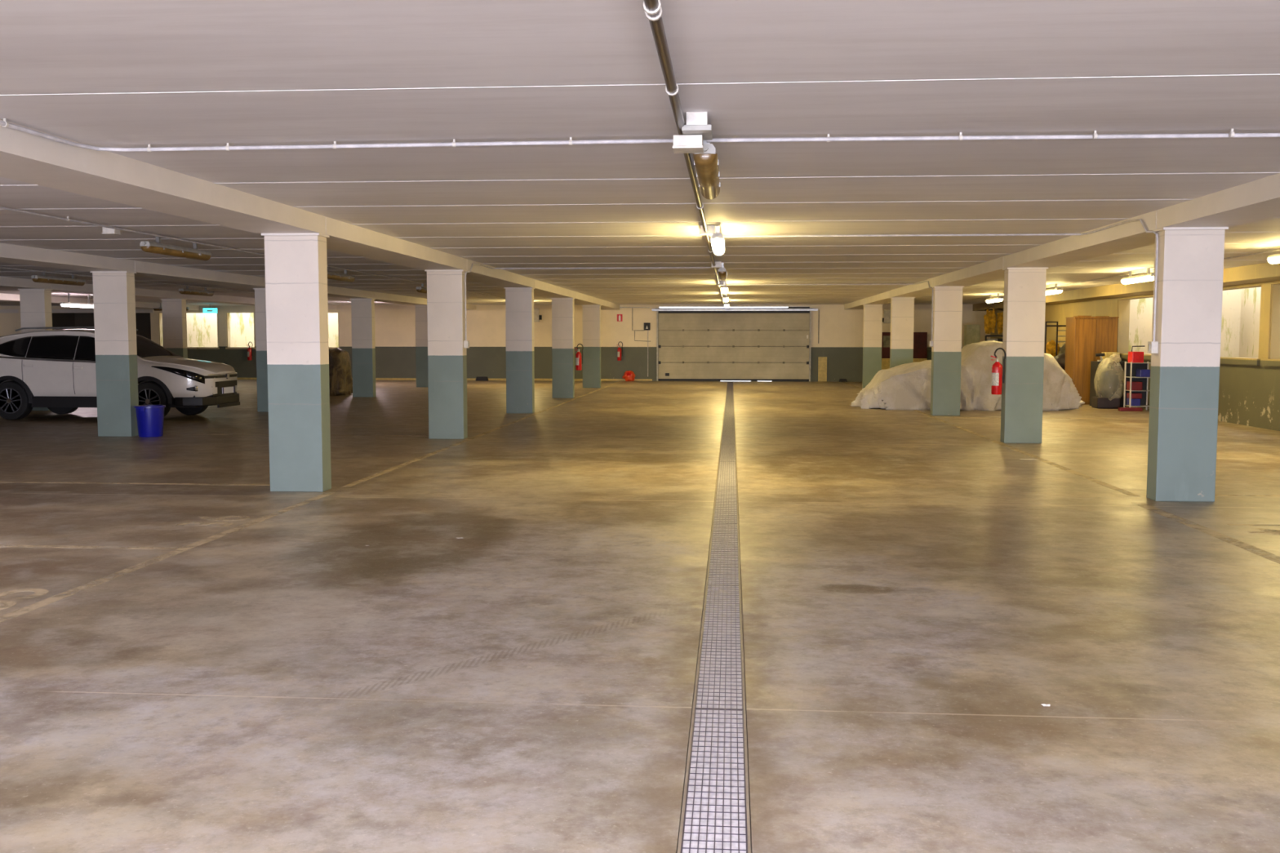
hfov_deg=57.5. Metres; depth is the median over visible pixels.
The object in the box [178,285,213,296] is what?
tube light
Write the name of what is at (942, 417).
painted line
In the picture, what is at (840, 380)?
chock
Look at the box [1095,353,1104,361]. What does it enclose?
power tool
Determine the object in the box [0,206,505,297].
conduit
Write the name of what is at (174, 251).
diffuser
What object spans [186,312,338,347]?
wall
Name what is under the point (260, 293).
pillar
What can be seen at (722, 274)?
diffuser
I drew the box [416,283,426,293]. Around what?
tube light
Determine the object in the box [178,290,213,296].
diffuser
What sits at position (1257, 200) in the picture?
ceiling beam
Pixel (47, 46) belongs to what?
ceiling
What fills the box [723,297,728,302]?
diffuser
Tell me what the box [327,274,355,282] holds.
diffuser
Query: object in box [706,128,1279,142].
conduit
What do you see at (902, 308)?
pillar
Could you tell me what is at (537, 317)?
electrical box
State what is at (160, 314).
window
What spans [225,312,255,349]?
window
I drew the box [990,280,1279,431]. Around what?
wall
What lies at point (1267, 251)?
conduit
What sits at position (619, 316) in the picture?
sign
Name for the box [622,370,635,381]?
bundle
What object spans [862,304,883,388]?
pillar
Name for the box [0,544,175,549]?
painted line
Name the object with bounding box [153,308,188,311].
diffuser
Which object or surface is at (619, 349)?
fire extinguisher
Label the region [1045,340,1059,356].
bag
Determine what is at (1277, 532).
painted number
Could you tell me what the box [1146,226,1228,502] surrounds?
pillar
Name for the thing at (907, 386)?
car
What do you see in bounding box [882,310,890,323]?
upper cabinet
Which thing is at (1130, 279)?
diffuser
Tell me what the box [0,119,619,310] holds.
ceiling beam
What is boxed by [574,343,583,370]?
fire extinguisher
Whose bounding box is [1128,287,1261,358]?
window
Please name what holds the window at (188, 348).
in the wall at (840, 329)
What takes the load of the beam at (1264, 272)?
attached to the wall at (1249, 395)
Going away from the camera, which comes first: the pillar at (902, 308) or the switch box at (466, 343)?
the switch box at (466, 343)
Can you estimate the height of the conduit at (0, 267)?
0.021 m
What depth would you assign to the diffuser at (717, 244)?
12.35 m
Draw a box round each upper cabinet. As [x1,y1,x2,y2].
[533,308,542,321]
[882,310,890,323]
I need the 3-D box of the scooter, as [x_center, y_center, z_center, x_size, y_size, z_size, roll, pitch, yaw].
[-8.080,-1.469,31.079,0.751,1.245,1.310,0,4,4]
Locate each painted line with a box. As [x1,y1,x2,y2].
[0,481,270,485]
[0,493,331,622]
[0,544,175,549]
[342,381,621,486]
[842,382,1139,496]
[942,417,1115,418]
[1138,503,1279,564]
[1214,494,1279,496]
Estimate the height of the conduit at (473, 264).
1.188 m
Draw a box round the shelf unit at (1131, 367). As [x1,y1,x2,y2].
[1123,361,1151,409]
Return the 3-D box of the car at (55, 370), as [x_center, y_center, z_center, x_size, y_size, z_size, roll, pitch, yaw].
[-10.042,-1.031,22.117,4.660,1.716,2.281,0,4,4]
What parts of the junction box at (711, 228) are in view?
lid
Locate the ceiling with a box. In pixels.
[0,0,1279,306]
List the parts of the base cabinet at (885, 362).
door, door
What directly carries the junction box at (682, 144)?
attached to the pipe
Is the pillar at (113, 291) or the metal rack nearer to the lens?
the pillar at (113, 291)
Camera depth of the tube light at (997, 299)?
30.76 m
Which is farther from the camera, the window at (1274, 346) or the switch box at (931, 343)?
the switch box at (931, 343)
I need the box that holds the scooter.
[328,347,352,395]
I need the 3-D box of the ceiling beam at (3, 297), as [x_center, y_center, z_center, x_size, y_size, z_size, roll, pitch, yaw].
[-18.319,-2.389,16.977,0.600,0.172,51.250,0,4,4]
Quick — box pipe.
[643,0,724,306]
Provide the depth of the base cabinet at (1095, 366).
25.66 m
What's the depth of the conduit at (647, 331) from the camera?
41.25 m
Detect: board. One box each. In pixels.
[817,356,826,381]
[881,332,927,358]
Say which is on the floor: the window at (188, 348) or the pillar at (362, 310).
the pillar at (362, 310)
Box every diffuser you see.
[31,278,84,285]
[61,303,93,307]
[140,245,210,261]
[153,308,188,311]
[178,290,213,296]
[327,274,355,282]
[416,288,426,293]
[711,238,724,255]
[717,271,726,280]
[720,288,728,293]
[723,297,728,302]
[986,298,1003,302]
[1045,290,1062,295]
[1120,275,1153,284]
[1267,257,1279,263]
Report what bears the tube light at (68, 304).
hanging from the ceiling
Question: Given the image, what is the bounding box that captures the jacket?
[983,306,1003,333]
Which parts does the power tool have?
motor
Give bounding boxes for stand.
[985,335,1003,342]
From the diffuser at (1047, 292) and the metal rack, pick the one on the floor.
the metal rack
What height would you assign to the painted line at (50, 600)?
0.002 m
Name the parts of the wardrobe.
door, panel, door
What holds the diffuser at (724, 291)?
attached to the tube light at (724, 288)
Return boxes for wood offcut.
[600,378,613,381]
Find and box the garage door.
[652,306,817,381]
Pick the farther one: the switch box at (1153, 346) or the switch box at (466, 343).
the switch box at (466, 343)
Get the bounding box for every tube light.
[31,270,85,285]
[60,293,93,307]
[139,234,211,261]
[153,302,189,311]
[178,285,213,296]
[327,266,355,282]
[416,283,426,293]
[693,140,719,199]
[711,226,724,255]
[717,262,727,280]
[720,280,728,293]
[723,293,728,302]
[986,293,1003,302]
[1045,283,1062,295]
[1120,267,1154,284]
[1266,253,1279,263]
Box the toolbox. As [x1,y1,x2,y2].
[1128,345,1144,362]
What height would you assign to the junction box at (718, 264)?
0.090 m
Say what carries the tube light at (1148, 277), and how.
hanging from the ceiling
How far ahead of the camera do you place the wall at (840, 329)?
41.52 m
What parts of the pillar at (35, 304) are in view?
cap plate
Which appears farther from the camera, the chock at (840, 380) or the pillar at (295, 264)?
the chock at (840, 380)
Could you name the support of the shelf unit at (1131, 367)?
on the floor
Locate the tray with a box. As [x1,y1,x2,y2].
[1118,407,1142,411]
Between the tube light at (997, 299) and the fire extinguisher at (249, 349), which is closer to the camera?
the tube light at (997, 299)
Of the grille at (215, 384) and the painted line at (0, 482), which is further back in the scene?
the grille at (215, 384)
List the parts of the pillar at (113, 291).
cap plate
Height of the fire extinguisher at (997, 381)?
0.671 m
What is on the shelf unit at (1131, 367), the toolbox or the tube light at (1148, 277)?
the toolbox
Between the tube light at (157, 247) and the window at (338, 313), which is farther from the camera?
the window at (338, 313)
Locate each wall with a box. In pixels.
[0,304,990,382]
[52,312,151,340]
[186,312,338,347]
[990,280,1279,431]
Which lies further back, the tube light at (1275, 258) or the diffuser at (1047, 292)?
the diffuser at (1047, 292)
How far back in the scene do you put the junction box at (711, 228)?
12.10 m
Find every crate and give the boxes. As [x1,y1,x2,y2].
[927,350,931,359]
[1126,381,1142,390]
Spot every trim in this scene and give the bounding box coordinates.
[0,74,1279,305]
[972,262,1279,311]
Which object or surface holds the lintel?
attached to the wall at (840, 329)
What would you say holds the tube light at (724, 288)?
attached to the ceiling
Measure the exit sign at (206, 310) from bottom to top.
0.320 m
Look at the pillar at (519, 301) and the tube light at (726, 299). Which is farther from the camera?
the tube light at (726, 299)
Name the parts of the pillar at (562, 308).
cap plate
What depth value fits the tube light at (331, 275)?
19.46 m
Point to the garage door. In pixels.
(693, 344)
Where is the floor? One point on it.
(916, 589)
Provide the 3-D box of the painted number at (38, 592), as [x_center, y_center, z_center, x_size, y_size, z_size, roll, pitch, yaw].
[-3.725,0.993,6.736,0.442,0.002,0.550,0,4,4]
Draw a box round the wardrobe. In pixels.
[1064,315,1119,404]
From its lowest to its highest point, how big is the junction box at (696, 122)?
0.098 m
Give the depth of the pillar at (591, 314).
35.37 m
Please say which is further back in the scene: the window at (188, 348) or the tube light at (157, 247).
the window at (188, 348)
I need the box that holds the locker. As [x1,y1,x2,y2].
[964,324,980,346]
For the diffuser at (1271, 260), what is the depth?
14.91 m
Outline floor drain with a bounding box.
[677,381,751,852]
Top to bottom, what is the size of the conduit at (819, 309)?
1.170 m
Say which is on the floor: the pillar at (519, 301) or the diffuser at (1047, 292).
the pillar at (519, 301)
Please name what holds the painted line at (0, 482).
on the floor
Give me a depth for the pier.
42.86 m
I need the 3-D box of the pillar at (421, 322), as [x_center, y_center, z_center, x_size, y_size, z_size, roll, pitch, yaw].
[-6.603,-2.465,35.895,0.573,2.508,0.290,0,4,4]
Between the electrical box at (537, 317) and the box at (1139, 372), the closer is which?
the box at (1139, 372)
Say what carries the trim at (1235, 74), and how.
attached to the ceiling
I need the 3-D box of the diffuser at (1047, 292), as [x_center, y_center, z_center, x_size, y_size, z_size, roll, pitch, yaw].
[8.988,-2.923,25.579,0.136,0.068,1.500,0,4,4]
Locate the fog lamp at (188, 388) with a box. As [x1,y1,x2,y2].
[186,386,195,391]
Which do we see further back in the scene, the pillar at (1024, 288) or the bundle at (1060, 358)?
the bundle at (1060, 358)
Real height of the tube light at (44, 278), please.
0.218 m
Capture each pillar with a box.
[17,288,52,410]
[90,271,138,436]
[160,298,187,358]
[253,288,268,411]
[261,232,331,492]
[350,298,376,396]
[413,305,428,386]
[424,269,467,439]
[504,287,534,413]
[551,297,574,398]
[582,305,601,387]
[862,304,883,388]
[889,297,915,368]
[930,286,964,415]
[1000,267,1048,443]
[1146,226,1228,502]
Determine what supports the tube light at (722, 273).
attached to the ceiling
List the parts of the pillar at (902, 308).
cap plate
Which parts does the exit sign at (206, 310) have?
lit panel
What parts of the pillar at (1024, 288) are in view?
cap plate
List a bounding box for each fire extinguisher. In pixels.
[246,342,253,359]
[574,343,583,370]
[616,341,622,360]
[990,347,1005,395]
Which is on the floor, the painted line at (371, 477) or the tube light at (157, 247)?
the painted line at (371, 477)
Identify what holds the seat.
on the floor
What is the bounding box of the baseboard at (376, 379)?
[237,377,652,381]
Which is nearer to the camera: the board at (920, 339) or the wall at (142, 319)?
the board at (920, 339)
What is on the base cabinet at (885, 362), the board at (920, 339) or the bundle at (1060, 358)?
the board at (920, 339)
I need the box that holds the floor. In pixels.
[0,379,1279,852]
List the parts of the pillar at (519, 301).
cap plate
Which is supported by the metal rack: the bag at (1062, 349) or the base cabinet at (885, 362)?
the bag at (1062, 349)
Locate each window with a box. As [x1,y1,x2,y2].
[158,312,163,346]
[187,315,219,349]
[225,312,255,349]
[328,312,340,349]
[1116,299,1151,359]
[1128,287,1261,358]
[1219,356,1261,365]
[1260,284,1279,366]
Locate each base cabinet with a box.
[881,358,927,369]
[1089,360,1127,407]
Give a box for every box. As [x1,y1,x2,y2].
[102,226,120,235]
[463,340,469,347]
[644,322,650,330]
[672,134,703,153]
[681,111,712,140]
[699,225,715,235]
[711,261,721,267]
[716,280,724,284]
[928,341,933,346]
[1101,351,1119,361]
[1135,368,1150,377]
[1147,341,1158,353]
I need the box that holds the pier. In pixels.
[17,306,21,333]
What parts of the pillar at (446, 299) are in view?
cap plate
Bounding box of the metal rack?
[1044,321,1066,357]
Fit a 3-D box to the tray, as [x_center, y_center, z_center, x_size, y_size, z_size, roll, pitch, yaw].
[10.200,-0.357,24.294,0.450,0.070,0.150,0,4,4]
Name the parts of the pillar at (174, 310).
cap plate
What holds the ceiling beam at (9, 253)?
attached to the ceiling
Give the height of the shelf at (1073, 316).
0.025 m
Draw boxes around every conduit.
[0,118,673,151]
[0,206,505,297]
[0,266,388,305]
[464,262,710,340]
[619,306,644,307]
[647,330,648,376]
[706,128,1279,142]
[723,218,1158,341]
[727,280,933,340]
[817,309,819,343]
[962,248,1279,301]
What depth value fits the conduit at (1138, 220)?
12.93 m
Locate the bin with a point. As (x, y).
(150, 418)
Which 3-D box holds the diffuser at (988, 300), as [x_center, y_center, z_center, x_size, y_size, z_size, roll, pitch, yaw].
[9.418,-3.335,31.047,0.136,0.068,1.500,0,4,4]
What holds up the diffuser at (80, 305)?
attached to the tube light at (68, 304)
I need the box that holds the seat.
[1091,364,1119,408]
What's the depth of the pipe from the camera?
5.12 m
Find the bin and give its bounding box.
[133,404,165,437]
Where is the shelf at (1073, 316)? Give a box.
[1073,315,1109,316]
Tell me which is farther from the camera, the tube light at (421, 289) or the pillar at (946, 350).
the tube light at (421, 289)
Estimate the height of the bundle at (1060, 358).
0.430 m
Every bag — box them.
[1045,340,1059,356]
[1059,342,1065,353]
[1097,364,1119,397]
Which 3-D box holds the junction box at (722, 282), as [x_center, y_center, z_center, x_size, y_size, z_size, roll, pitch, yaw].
[1.621,-2.907,23.594,0.148,0.090,0.128,0,4,4]
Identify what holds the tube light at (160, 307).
hanging from the ceiling
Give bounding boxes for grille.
[204,373,237,378]
[212,380,236,387]
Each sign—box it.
[202,303,217,313]
[617,314,622,321]
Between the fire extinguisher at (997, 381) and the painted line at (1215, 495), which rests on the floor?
the painted line at (1215, 495)
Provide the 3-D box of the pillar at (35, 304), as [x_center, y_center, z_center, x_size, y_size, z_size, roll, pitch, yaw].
[-12.522,-1.592,24.271,0.572,2.508,0.290,0,4,4]
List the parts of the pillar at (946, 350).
cap plate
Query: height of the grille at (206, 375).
0.050 m
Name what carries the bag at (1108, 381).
on the seat
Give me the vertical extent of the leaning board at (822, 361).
0.860 m
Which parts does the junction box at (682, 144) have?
lid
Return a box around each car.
[0,326,239,420]
[849,340,1081,411]
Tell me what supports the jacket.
hanging from the wall at (1249, 395)
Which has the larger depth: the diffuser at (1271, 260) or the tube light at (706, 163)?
the diffuser at (1271, 260)
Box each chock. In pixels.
[475,376,488,380]
[838,378,847,382]
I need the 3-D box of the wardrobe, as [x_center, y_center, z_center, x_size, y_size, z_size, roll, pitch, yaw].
[10.359,-1.527,26.835,0.980,2.020,0.660,0,4,2]
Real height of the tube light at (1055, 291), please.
0.218 m
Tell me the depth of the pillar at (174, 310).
30.12 m
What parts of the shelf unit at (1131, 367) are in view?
post, post, post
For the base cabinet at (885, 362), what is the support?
on the floor
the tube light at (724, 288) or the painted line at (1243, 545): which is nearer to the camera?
the painted line at (1243, 545)
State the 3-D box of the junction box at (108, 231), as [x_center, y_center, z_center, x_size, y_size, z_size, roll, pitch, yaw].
[-5.618,-2.080,12.406,0.138,0.075,0.128,0,4,4]
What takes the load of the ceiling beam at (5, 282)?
attached to the ceiling
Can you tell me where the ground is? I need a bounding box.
[720,380,771,381]
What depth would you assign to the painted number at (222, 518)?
9.54 m
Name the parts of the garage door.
panel, panel, panel, panel, header rail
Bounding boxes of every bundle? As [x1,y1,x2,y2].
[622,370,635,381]
[1054,352,1065,369]
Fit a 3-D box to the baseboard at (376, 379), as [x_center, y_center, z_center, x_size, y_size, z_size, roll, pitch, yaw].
[-11.634,-1.726,42.263,24.200,0.070,0.030,0,4,4]
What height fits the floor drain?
0.047 m
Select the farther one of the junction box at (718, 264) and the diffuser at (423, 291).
the diffuser at (423, 291)
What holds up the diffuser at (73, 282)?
attached to the tube light at (44, 278)
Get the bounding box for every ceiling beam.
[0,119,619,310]
[0,243,475,310]
[0,276,340,310]
[0,293,199,310]
[844,173,1279,309]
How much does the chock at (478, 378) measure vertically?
0.140 m
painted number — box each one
[0,588,48,609]
[177,515,248,526]
[1227,524,1279,534]
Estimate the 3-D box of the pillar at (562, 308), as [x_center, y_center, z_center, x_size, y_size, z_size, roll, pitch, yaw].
[-1.940,-1.979,29.488,0.573,2.508,0.290,0,4,4]
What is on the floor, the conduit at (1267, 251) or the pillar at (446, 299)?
the pillar at (446, 299)
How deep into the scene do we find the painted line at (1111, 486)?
14.18 m
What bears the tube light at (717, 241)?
attached to the ceiling
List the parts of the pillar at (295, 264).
cap plate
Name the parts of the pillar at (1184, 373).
cap plate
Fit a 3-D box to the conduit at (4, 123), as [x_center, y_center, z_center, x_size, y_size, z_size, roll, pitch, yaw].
[-1.923,-1.353,2.561,3.591,0.046,8.993,0,4,4]
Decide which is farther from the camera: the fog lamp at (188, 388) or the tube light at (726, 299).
the tube light at (726, 299)
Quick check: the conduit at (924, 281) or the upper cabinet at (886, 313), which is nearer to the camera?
the conduit at (924, 281)
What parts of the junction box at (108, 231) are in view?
lid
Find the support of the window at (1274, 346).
in the wall at (1249, 395)
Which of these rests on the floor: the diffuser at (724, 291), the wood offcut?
the wood offcut
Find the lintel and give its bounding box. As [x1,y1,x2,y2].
[0,309,154,312]
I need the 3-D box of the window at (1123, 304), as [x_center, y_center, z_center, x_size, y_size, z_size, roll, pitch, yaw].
[11.073,-2.167,25.824,0.370,1.350,2.740,0,4,4]
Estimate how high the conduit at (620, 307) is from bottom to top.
0.043 m
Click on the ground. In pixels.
(720, 380)
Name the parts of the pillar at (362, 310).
cap plate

